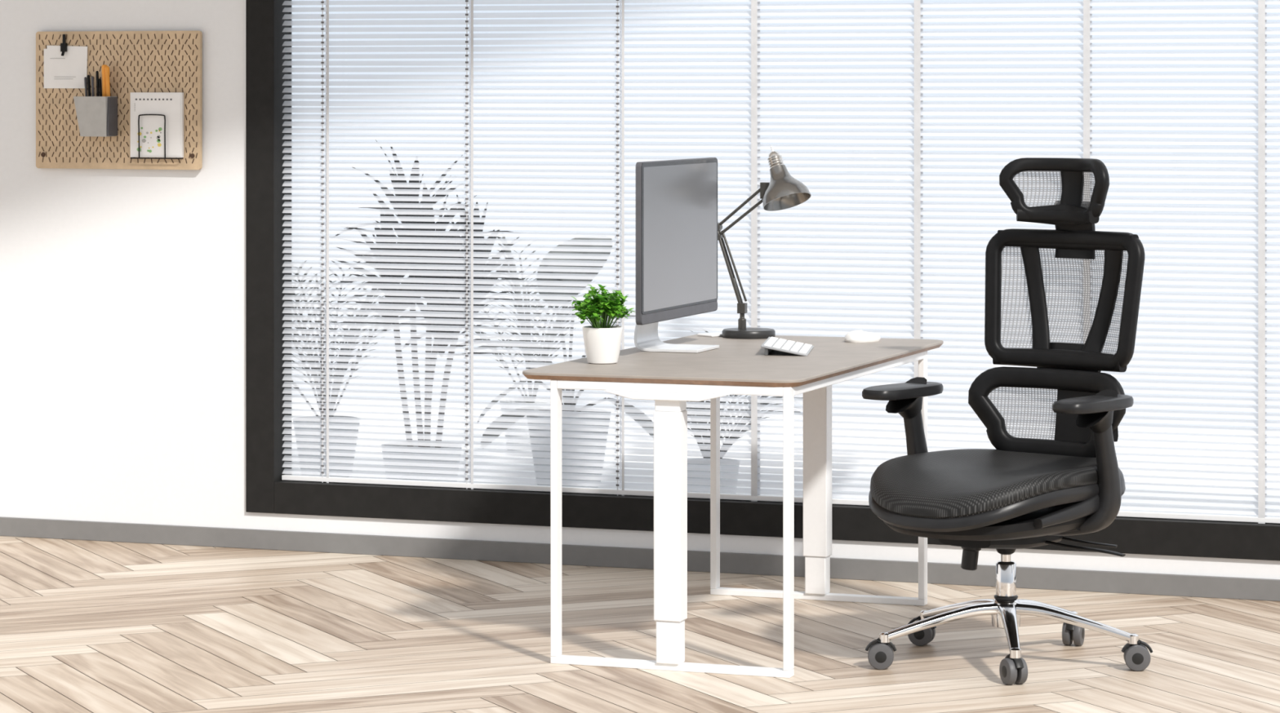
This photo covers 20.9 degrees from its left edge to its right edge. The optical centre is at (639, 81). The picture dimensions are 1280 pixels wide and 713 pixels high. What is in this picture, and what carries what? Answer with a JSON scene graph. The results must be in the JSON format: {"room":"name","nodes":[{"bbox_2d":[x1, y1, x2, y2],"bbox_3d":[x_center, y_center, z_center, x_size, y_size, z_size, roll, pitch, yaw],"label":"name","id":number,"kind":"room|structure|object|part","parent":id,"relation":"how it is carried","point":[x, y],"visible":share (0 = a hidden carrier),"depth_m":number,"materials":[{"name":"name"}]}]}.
{"room":"home office","nodes":[
{"label":"home office","id":0,"kind":"room"},
{"bbox_2d":[0,536,1279,712],"bbox_3d":[-1.355,1.550,5.048,9.600,0.100,11.500,0,0,20],"label":"floor","id":1,"kind":"structure","parent":0,"point":[86,627],"depth_m":9.18,"materials":[{"name":"brown wood"}]},
{"bbox_2d":[522,334,943,678],"bbox_3d":[0.285,1.125,9.495,0.760,0.750,1.470,0,0,20],"label":"desk","id":2,"kind":"object","parent":1,"relation":"on","point":[739,366],"visible":0.97,"depth_m":8.94,"materials":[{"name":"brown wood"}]},
{"bbox_2d":[570,284,635,364],"bbox_3d":[-0.103,0.645,9.218,0.165,0.210,0.178,0,0,20],"label":"potted plant","id":3,"kind":"object","parent":2,"relation":"on","point":[602,340],"visible":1,"depth_m":9.18,"materials":[{"name":"green plant"}]},
{"bbox_3d":[-0.100,0.702,9.220,0.108,0.097,0.108,0,0,20],"label":"pot","id":4,"kind":"part","parent":3,"relation":"part of","materials":[{"name":"white ceramic"}]},
{"bbox_2d":[634,157,719,353],"bbox_3d":[0.102,0.484,9.679,0.189,0.532,0.644,0,0,20],"label":"desktop computer","id":5,"kind":"object","parent":2,"relation":"on","point":[677,200],"visible":1,"depth_m":9.63,"materials":[{"name":"metal"}]},
{"bbox_2d":[697,332,722,337],"bbox_3d":[0.243,0.746,10.229,0.140,0.008,0.068,0,0,-40],"label":"smartphone","id":6,"kind":"object","parent":2,"relation":"on","point":[715,334],"visible":0.54,"depth_m":10.18,"materials":[{"name":"white plastic"}]},
{"bbox_3d":[0.243,0.743,10.229,0.132,0.001,0.062,0,0,-40],"label":"glass","id":7,"kind":"part","parent":6,"relation":"part of","materials":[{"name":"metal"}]},
{"bbox_2d":[717,146,811,339],"bbox_3d":[0.355,0.469,10.133,0.308,0.562,0.158,0,0,37],"label":"desk lamp","id":8,"kind":"object","parent":2,"relation":"on","point":[783,192],"visible":0.91,"depth_m":10.13,"materials":[{"name":"metal"}]},
{"bbox_3d":[0.297,0.511,10.166,0.177,0.433,0.028,0,0,20],"label":"arm","id":9,"kind":"part","parent":8,"relation":"part of"},
{"bbox_3d":[0.427,0.311,10.088,0.140,0.137,0.142,0,0,20],"label":"lamp shade","id":10,"kind":"part","parent":8,"relation":"part of","materials":[{"name":"silver metal"}]},
{"bbox_2d":[760,337,813,356],"bbox_3d":[0.410,0.735,9.620,0.128,0.031,0.320,0,0,6],"label":"keyboard","id":11,"kind":"object","parent":2,"relation":"on","point":[771,344],"visible":1,"depth_m":9.56,"materials":[{"name":"plastic"}]},
{"bbox_2d":[844,329,880,342],"bbox_3d":[0.642,0.733,9.993,0.120,0.034,0.070,0,0,-40],"label":"computer mouse","id":12,"kind":"object","parent":2,"relation":"on","point":[855,336],"visible":1,"depth_m":9.96,"materials":[{"name":"white plastic"}]},
{"bbox_2d":[862,157,1152,685],"bbox_3d":[0.937,0.851,8.934,0.722,1.297,0.772,0,0,39],"label":"office chair","id":13,"kind":"object","parent":1,"relation":"on","point":[1022,493],"visible":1,"depth_m":9.02,"materials":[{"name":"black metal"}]},
{"bbox_3d":[0.782,0.999,9.092,0.185,0.321,0.102,0,0,39],"label":"arm post","id":14,"kind":"part","parent":13,"relation":"part of","materials":[{"name":"black plastic"}]},
{"bbox_3d":[0.859,1.219,8.975,0.054,0.093,0.053,0,0,39],"label":"tension knob","id":15,"kind":"part","parent":13,"relation":"part of","materials":[{"name":"black plastic"}]},
{"bbox_3d":[0.895,1.035,8.879,0.554,0.121,0.624,0,0,39],"label":"seat","id":16,"kind":"part","parent":13,"relation":"part of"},
{"bbox_3d":[1.082,0.877,9.107,0.479,0.238,0.096,0,0,39],"label":"lumbar frame","id":17,"kind":"part","parent":13,"relation":"part of","materials":[{"name":"black plastic"}]},
{"bbox_3d":[1.111,0.287,9.142,0.334,0.170,0.103,0,0,39],"label":"headrest frame","id":18,"kind":"part","parent":13,"relation":"part of","materials":[{"name":"black plastic"}]},
{"bbox_3d":[1.110,0.353,9.141,0.257,0.059,0.075,0,0,39],"label":"headrest rail","id":19,"kind":"part","parent":13,"relation":"part of","materials":[{"name":"black plastic"}]},
{"bbox_3d":[1.111,0.734,9.142,0.408,0.051,0.060,0,0,39],"label":"rail","id":20,"kind":"part","parent":13,"relation":"part of","materials":[{"name":"black plastic"}]},
{"bbox_3d":[1.126,0.575,9.160,0.485,0.361,0.108,0,0,39],"label":"frame","id":21,"kind":"part","parent":13,"relation":"part of","materials":[{"name":"black plastic"}]},
{"bbox_3d":[1.138,0.420,9.175,0.433,0.051,0.064,0,0,39],"label":"rail","id":22,"kind":"part","parent":13,"relation":"part of","materials":[{"name":"black plastic"}]},
{"bbox_3d":[1.152,0.394,9.192,0.118,0.154,0.048,0,0,39],"label":"headrest stem","id":23,"kind":"part","parent":13,"relation":"part of","materials":[{"name":"black plastic"}]},
{"bbox_3d":[1.167,0.875,9.046,0.029,0.190,0.214,0,0,-41],"label":"lumbar plate","id":24,"kind":"part","parent":13,"relation":"part of","materials":[{"name":"black plastic"}]},
{"bbox_3d":[1.110,1.189,8.857,0.266,0.036,0.028,0,0,27],"label":"height lever","id":25,"kind":"part","parent":13,"relation":"part of","materials":[{"name":"black plastic"}]},
{"bbox_3d":[1.126,0.999,8.810,0.185,0.321,0.102,0,0,39],"label":"arm post","id":26,"kind":"part","parent":13,"relation":"part of","materials":[{"name":"black plastic"}]},
{"bbox_3d":[1.134,1.185,8.940,0.198,0.027,0.025,0,0,23],"label":"tilt lever","id":27,"kind":"part","parent":13,"relation":"part of","materials":[{"name":"black plastic"}]},
{"bbox_3d":[1.224,0.873,9.070,0.047,0.133,0.211,0,0,-6],"label":"lumbar arm","id":28,"kind":"part","parent":13,"relation":"part of","materials":[{"name":"black plastic"}]},
{"bbox_2d":[0,0,1279,579],"bbox_3d":[0.646,0.000,10.545,9.600,3.000,0.200,0,0,20],"label":"wall","id":29,"kind":"structure","parent":0,"point":[122,291],"depth_m":11.26,"materials":[{"name":"paint"}]},
{"bbox_2d":[35,31,202,169],"bbox_3d":[-1.710,0.060,11.243,0.602,0.449,0.100,0,0,20],"label":"pegboard","id":30,"kind":"object","parent":29,"relation":"attached to","point":[105,100],"visible":1,"depth_m":11.25,"materials":[{"name":"wood"}]},
{"bbox_2d":[73,96,116,136],"bbox_3d":[-1.769,0.113,11.252,0.118,0.130,0.076,0,0,20],"label":"pen cup","id":31,"kind":"object","parent":30,"relation":"on","point":[95,116],"depth_m":11.22,"materials":[{"name":"grey plastic"}]},
{"bbox_2d":[130,92,183,157],"bbox_3d":[-1.563,0.140,11.210,0.188,0.210,0.014,0,0,20],"label":"notebook","id":32,"kind":"object","parent":30,"relation":"on","point":[157,118],"depth_m":11.20,"materials":[{"name":"paper"}]},
{"bbox_2d":[0,516,1279,601],"bbox_3d":[0.609,1.469,10.445,9.600,0.062,0.014,0,0,20],"label":"baseboard","id":33,"kind":"structure","parent":29,"relation":"attached to","point":[1029,578],"depth_m":10.69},
{"bbox_2d":[245,0,1279,560],"bbox_3d":[1.009,0.141,10.364,4.793,2.483,0.132,0,0,20],"label":"frame","id":34,"kind":"object","parent":29,"relation":"attached to","point":[266,492],"visible":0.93,"depth_m":11.02,"materials":[{"name":"black metal"}]},
{"bbox_2d":[281,0,1279,524],"bbox_3d":[1.006,0.141,10.355,4.581,2.283,0.040,0,0,20],"label":"blind","id":35,"kind":"object","parent":29,"relation":"attached to","point":[849,499],"visible":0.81,"depth_m":10.59,"materials":[{"name":"white plastic"}]},
{"label":"outside","id":36,"kind":"structure","parent":0,"visible":0},
{"bbox_2d":[291,400,1279,517],"bbox_3d":[1.689,1.570,12.826,14.000,0.100,4.800,0,0,20],"label":"ground","id":37,"kind":"structure","parent":36,"point":[388,411],"depth_m":14.16,"materials":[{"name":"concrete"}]},
{"bbox_2d":[291,260,406,477],"bbox_3d":[-1.219,1.089,13.384,0.949,0.863,0.921,0,0,20],"label":"potted palm","id":38,"kind":"object","parent":37,"relation":"on","point":[304,281],"visible":0.13,"depth_m":13.28,"materials":[{"name":"grey plant"}]},
{"bbox_2d":[293,415,359,477],"bbox_3d":[-1.208,1.410,13.348,0.260,0.220,0.260,0,0,20],"label":"planter","id":39,"kind":"object","parent":38,"relation":"attached to","point":[357,430],"depth_m":13.26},
{"bbox_2d":[315,141,541,482],"bbox_3d":[-0.689,0.857,12.010,0.846,1.326,0.629,0,0,7],"label":"potted plant","id":40,"kind":"object","parent":37,"relation":"on","point":[393,154],"visible":0.22,"depth_m":11.97,"materials":[{"name":"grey plant"}]},
{"bbox_2d":[381,444,462,482],"bbox_3d":[-0.757,1.390,12.013,0.280,0.260,0.280,0,0,20],"label":"planter","id":41,"kind":"object","parent":40,"relation":"attached to","point":[381,445],"depth_m":11.91,"materials":[{"name":"white"}]},
{"bbox_2d":[467,236,595,451],"bbox_3d":[-0.491,1.069,14.129,0.835,0.901,0.687,0,0,-18],"label":"potted palm","id":42,"kind":"object","parent":37,"relation":"on","point":[535,279],"visible":0.11,"depth_m":14.09,"materials":[{"name":"grey plant"}]},
{"bbox_2d":[499,400,550,451],"bbox_3d":[-0.443,1.410,14.134,0.260,0.220,0.260,0,0,20],"label":"planter","id":43,"kind":"object","parent":42,"relation":"attached to","point":[503,402],"depth_m":14.04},
{"bbox_2d":[477,238,653,488],"bbox_3d":[-0.259,1.054,13.007,0.702,0.932,0.583,0,0,-16],"label":"rubber plant","id":44,"kind":"object","parent":37,"relation":"on","point":[587,246],"visible":0.1,"depth_m":13.00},
{"bbox_3d":[-0.268,1.380,13.006,0.320,0.280,0.320,0,0,20],"label":"planter","id":45,"kind":"part","parent":44,"relation":"part of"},
{"bbox_2d":[653,331,803,493],"bbox_3d":[0.246,1.183,11.825,0.732,0.674,0.705,0,0,20],"label":"potted fern","id":46,"kind":"object","parent":37,"relation":"on","point":[732,437],"visible":0.09,"depth_m":11.80,"materials":[{"name":"plant"}]},
{"bbox_2d":[687,457,739,493],"bbox_3d":[0.242,1.410,11.863,0.200,0.220,0.200,0,0,20],"label":"planter","id":47,"kind":"object","parent":46,"relation":"attached to","point":[703,458],"depth_m":11.79,"materials":[{"name":"white"}]}
]}

